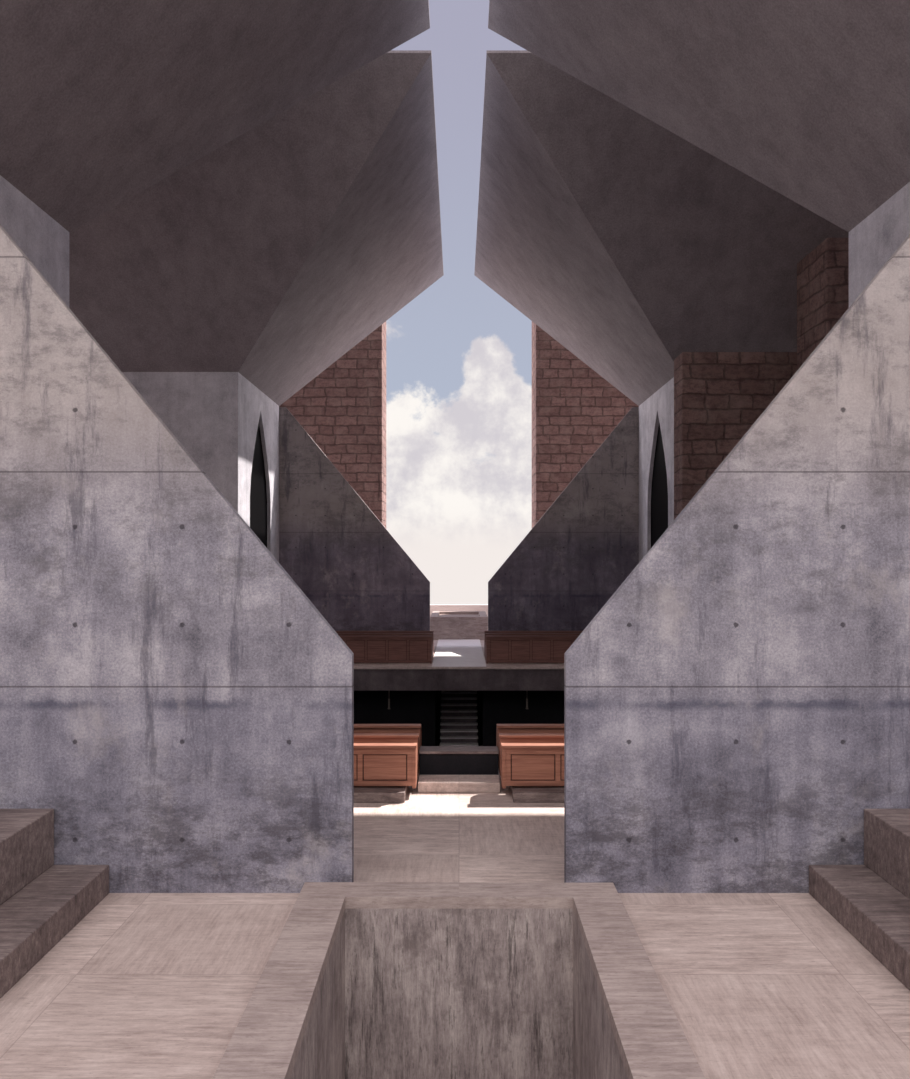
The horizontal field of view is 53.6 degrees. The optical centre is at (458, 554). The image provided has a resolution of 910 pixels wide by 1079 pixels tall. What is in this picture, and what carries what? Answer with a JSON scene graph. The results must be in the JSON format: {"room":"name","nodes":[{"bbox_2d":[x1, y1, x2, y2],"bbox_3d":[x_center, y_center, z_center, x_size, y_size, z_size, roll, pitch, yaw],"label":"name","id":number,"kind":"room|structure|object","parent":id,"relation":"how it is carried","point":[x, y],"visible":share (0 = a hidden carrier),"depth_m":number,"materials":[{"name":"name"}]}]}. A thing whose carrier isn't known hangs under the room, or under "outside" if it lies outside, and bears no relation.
{"room":"church interior","nodes":[
{"label":"church interior","id":0,"kind":"room"},
{"bbox_2d":[0,175,68,306],"bbox_3d":[-9.540,-1.035,12.230,5.920,8.830,5.940,0,0,0],"label":"wall","id":1,"kind":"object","parent":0,"point":[42,239],"depth_m":14.08,"materials":[{"name":"grey concrete"}]},
{"bbox_2d":[0,224,353,892],"bbox_3d":[-6.835,-1.020,9.070,11.530,8.800,0.140,0,0,0],"label":"wall","id":2,"kind":"structure","parent":0,"point":[182,710],"depth_m":9.00,"materials":[{"name":"concrete"}]},
{"bbox_2d":[122,372,278,561],"bbox_3d":[-9.540,-1.035,29.875,5.920,8.830,6.150,0,0,0],"label":"wall","id":3,"kind":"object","parent":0,"point":[230,428],"depth_m":26.80,"materials":[{"name":"grey concrete"}]},
{"bbox_2d":[279,407,429,630],"bbox_3d":[-6.835,-1.020,33.100,11.530,8.800,0.200,0,0,0],"label":"wall","id":4,"kind":"structure","parent":0,"point":[332,545],"depth_m":33.00,"materials":[{"name":"concrete"}]},
{"bbox_2d":[0,640,909,1078],"bbox_3d":[0.000,3.715,18.500,48.000,0.670,49.000,0,0,0],"label":"floor","id":5,"kind":"structure","parent":0,"point":[145,985],"depth_m":7.32,"materials":[{"name":"stone"}]},
{"bbox_2d":[0,809,108,997],"bbox_3d":[-4.945,2.955,3.495,2.910,0.850,10.990,0,0,0],"label":"steps","id":6,"kind":"structure","parent":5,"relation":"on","point":[41,901],"depth_m":8.17,"materials":[{"name":"stone"}]},
{"bbox_2d":[0,0,429,231],"bbox_3d":[-9.530,-8.755,11.950,17.740,6.610,17.100,0,0,0],"label":"concrete roof hopper","id":7,"kind":"object","parent":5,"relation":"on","point":[102,102],"visible":1,"depth_m":14.43,"materials":[{"name":"grey concrete"}]},
{"bbox_2d":[69,50,443,405],"bbox_3d":[-9.530,-8.755,30.055,17.740,6.610,17.090,0,0,0],"label":"concrete roof hopper","id":8,"kind":"object","parent":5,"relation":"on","point":[269,256],"visible":0.67,"depth_m":24.95,"materials":[{"name":"grey concrete"}]},
{"bbox_2d":[279,322,385,527],"bbox_3d":[-6.710,-4.520,41.200,6.580,15.800,2.400,0,0,0],"label":"brick wall","id":9,"kind":"structure","parent":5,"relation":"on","point":[342,409],"depth_m":40.00,"materials":[{"name":"red brick"}]},
{"bbox_2d":[354,786,407,802],"bbox_3d":[-3.320,3.311,13.410,5.160,0.138,2.280,0,0,0],"label":"platform","id":10,"kind":"object","parent":5,"relation":"on","point":[362,794],"visible":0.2,"depth_m":12.27,"materials":[{"name":"stone"}]},
{"bbox_2d":[354,743,416,787],"bbox_3d":[-3.100,2.940,12.730,5.020,0.600,0.540,0,0,0],"label":"wooden pew","id":11,"kind":"object","parent":10,"relation":"on","point":[375,764],"visible":0.31,"depth_m":12.52,"materials":[{"name":"red wood"}]},
{"bbox_2d":[354,733,419,775],"bbox_3d":[-3.100,2.940,13.430,5.020,0.600,0.540,0,0,0],"label":"wooden pew","id":12,"kind":"object","parent":10,"relation":"on","point":[358,737],"visible":0.08,"depth_m":13.20,"materials":[{"name":"red wood"}]},
{"bbox_2d":[354,724,421,745],"bbox_3d":[-3.100,2.940,14.180,5.020,0.600,0.540,0,0,0],"label":"wooden pew","id":13,"kind":"object","parent":10,"relation":"on","point":[358,728],"visible":0.09,"depth_m":13.95,"materials":[{"name":"red wood"}]},
{"bbox_2d":[337,633,432,659],"bbox_3d":[-3.225,2.950,29.130,4.770,0.860,0.540,0,0,0],"label":"wooden pew","id":14,"kind":"object","parent":5,"relation":"on","point":[339,634],"visible":0.09,"depth_m":28.89,"materials":[{"name":"red wood"}]},
{"bbox_2d":[336,631,433,655],"bbox_3d":[-3.225,2.950,30.030,4.770,0.860,0.540,0,0,0],"label":"wooden pew","id":15,"kind":"object","parent":5,"relation":"on","point":[336,631],"visible":0.07,"depth_m":29.80,"materials":[{"name":"red wood"}]},
{"bbox_2d":[340,636,431,663],"bbox_3d":[-3.225,2.950,28.230,4.770,0.860,0.540,0,0,0],"label":"wooden pew","id":16,"kind":"object","parent":5,"relation":"on","point":[366,649],"visible":0.57,"depth_m":28.02,"materials":[{"name":"red wood"}]},
{"bbox_2d":[212,882,705,1078],"bbox_3d":[0.000,4.725,5.300,3.080,2.910,7.400,0,0,0],"label":"basin","id":17,"kind":"object","parent":5,"relation":"in","point":[360,980],"visible":1,"depth_m":8.61,"materials":[{"name":"stone"}]},
{"bbox_2d":[354,667,563,690],"bbox_3d":[0.000,3.700,26.940,12.000,0.700,0.160,0,0,0],"label":"beam","id":18,"kind":"structure","parent":5,"relation":"attached to","point":[365,678],"depth_m":26.90,"materials":[{"name":"concrete"}]},
{"bbox_2d":[419,746,498,774],"bbox_3d":[0.000,3.140,13.475,1.180,0.480,0.370,0,0,0],"label":"stone parapet","id":19,"kind":"object","parent":5,"relation":"on","point":[433,760],"visible":0.77,"depth_m":13.32,"materials":[{"name":"concrete"}]},
{"bbox_2d":[430,611,487,639],"bbox_3d":[0.000,2.920,37.600,2.300,0.920,3.600,0,0,0],"label":"stone altar","id":20,"kind":"object","parent":5,"relation":"on","point":[444,624],"visible":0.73,"depth_m":35.80,"materials":[{"name":"stone"}]},
{"bbox_2d":[418,775,499,791],"bbox_3d":[0.000,3.310,13.040,1.170,0.140,0.480,0,0,0],"label":"stone step","id":21,"kind":"structure","parent":5,"relation":"on","point":[426,783],"depth_m":12.80,"materials":[{"name":"stone"}]},
{"bbox_2d":[432,639,485,666],"bbox_3d":[0.000,3.365,31.390,1.640,0.030,8.720,0,0,0],"label":"aisle","id":22,"kind":"object","parent":5,"relation":"on","point":[449,652],"visible":1,"depth_m":30.45,"materials":[{"name":"grey concrete"}]},
{"bbox_2d":[430,604,487,615],"bbox_3d":[0.000,2.855,42.200,6.800,1.050,0.400,0,0,0],"label":"parapet","id":23,"kind":"object","parent":5,"relation":"on","point":[433,607],"visible":0.04,"depth_m":42.00,"materials":[{"name":"stone"}]},
{"bbox_2d":[486,636,577,663],"bbox_3d":[3.225,2.950,28.230,4.770,0.860,0.540,0,0,0],"label":"wooden pew","id":24,"kind":"object","parent":5,"relation":"on","point":[499,649],"visible":0.53,"depth_m":28.02,"materials":[{"name":"red wood"}]},
{"bbox_2d":[485,633,580,659],"bbox_3d":[3.225,2.950,29.130,4.770,0.860,0.540,0,0,0],"label":"wooden pew","id":25,"kind":"object","parent":5,"relation":"on","point":[486,634],"visible":0.08,"depth_m":28.89,"materials":[{"name":"red wood"}]},
{"bbox_2d":[484,631,581,655],"bbox_3d":[3.225,2.950,30.030,4.770,0.860,0.540,0,0,0],"label":"wooden pew","id":26,"kind":"object","parent":5,"relation":"on","point":[484,631],"visible":0.09,"depth_m":29.80,"materials":[{"name":"red wood"}]},
{"bbox_2d":[510,786,563,802],"bbox_3d":[3.320,3.311,13.410,5.160,0.138,2.280,0,0,0],"label":"platform","id":27,"kind":"object","parent":5,"relation":"on","point":[520,794],"visible":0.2,"depth_m":12.27,"materials":[{"name":"stone"}]},
{"bbox_2d":[496,724,563,745],"bbox_3d":[3.100,2.940,14.180,5.020,0.600,0.540,0,0,0],"label":"wooden pew","id":28,"kind":"object","parent":27,"relation":"on","point":[500,728],"visible":0.05,"depth_m":13.95,"materials":[{"name":"red wood"}]},
{"bbox_2d":[498,733,563,775],"bbox_3d":[3.100,2.940,13.430,5.020,0.600,0.540,0,0,0],"label":"wooden pew","id":29,"kind":"object","parent":27,"relation":"on","point":[503,737],"visible":0.09,"depth_m":13.20,"materials":[{"name":"red wood"}]},
{"bbox_2d":[501,743,563,787],"bbox_3d":[3.100,2.940,12.730,5.020,0.600,0.540,0,0,0],"label":"wooden pew","id":30,"kind":"object","parent":27,"relation":"on","point":[522,764],"visible":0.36,"depth_m":12.52,"materials":[{"name":"red wood"}]},
{"bbox_2d":[532,322,638,527],"bbox_3d":[6.710,-4.520,41.200,6.580,15.800,2.400,0,0,0],"label":"brick wall","id":31,"kind":"structure","parent":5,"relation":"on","point":[575,409],"depth_m":40.00,"materials":[{"name":"red brick"}]},
{"bbox_2d":[474,50,848,405],"bbox_3d":[9.530,-8.755,30.055,17.740,6.610,17.090,0,0,0],"label":"concrete roof hopper","id":32,"kind":"object","parent":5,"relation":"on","point":[635,247],"visible":0.61,"depth_m":24.77,"materials":[{"name":"grey concrete"}]},
{"bbox_2d":[488,0,909,231],"bbox_3d":[9.530,-8.755,11.950,17.740,6.610,17.100,0,0,0],"label":"concrete roof hopper","id":33,"kind":"object","parent":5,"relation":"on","point":[809,100],"visible":1,"depth_m":14.50,"materials":[{"name":"grey concrete"}]},
{"bbox_2d":[674,352,796,519],"bbox_3d":[10.125,-1.155,25.700,7.750,9.070,1.000,0,0,0],"label":"brick wall","id":34,"kind":"structure","parent":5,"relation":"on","point":[719,396],"depth_m":25.20,"materials":[{"name":"red brick"}]},
{"bbox_2d":[797,238,848,369],"bbox_3d":[12.000,-2.195,23.000,6.000,11.150,2.000,0,0,0],"label":"brick wall","id":35,"kind":"structure","parent":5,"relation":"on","point":[823,274],"depth_m":22.47,"materials":[{"name":"red brick"}]},
{"bbox_2d":[809,809,909,989],"bbox_3d":[4.945,2.955,3.495,2.910,0.850,10.990,0,0,0],"label":"steps","id":36,"kind":"structure","parent":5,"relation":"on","point":[870,900],"depth_m":8.26,"materials":[{"name":"stone"}]},
{"bbox_2d":[354,691,563,745],"bbox_3d":[0.000,5.415,23.750,12.600,2.730,18.900,0,0,0],"label":"wall","id":37,"kind":"structure","parent":0,"point":[423,708],"depth_m":28.20,"materials":[{"name":"concrete"}]},
{"bbox_2d":[440,691,477,745],"bbox_3d":[0.000,5.425,30.310,1.240,2.310,4.100,0,0,0],"label":"staircase","id":38,"kind":"structure","parent":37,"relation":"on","point":[458,723],"depth_m":30.04,"materials":[{"name":"concrete"}]},
{"bbox_2d":[488,407,638,630],"bbox_3d":[6.835,-1.020,33.100,11.530,8.800,0.200,0,0,0],"label":"wall","id":39,"kind":"structure","parent":0,"point":[585,545],"depth_m":33.00,"materials":[{"name":"concrete"}]},
{"bbox_2d":[639,377,673,561],"bbox_3d":[9.540,-1.035,29.875,5.920,8.830,6.150,0,0,0],"label":"wall","id":40,"kind":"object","parent":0,"point":[656,414],"depth_m":30.51,"materials":[{"name":"grey concrete"}]},
{"bbox_2d":[564,234,909,892],"bbox_3d":[6.835,-1.020,9.070,11.530,8.800,0.140,0,0,0],"label":"wall","id":41,"kind":"structure","parent":0,"point":[735,710],"depth_m":9.00,"materials":[{"name":"concrete"}]},
{"bbox_2d":[849,182,909,306],"bbox_3d":[9.540,-1.035,12.230,5.920,8.830,5.940,0,0,0],"label":"wall","id":42,"kind":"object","parent":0,"point":[875,239],"depth_m":14.18,"materials":[{"name":"grey concrete"}]}
]}

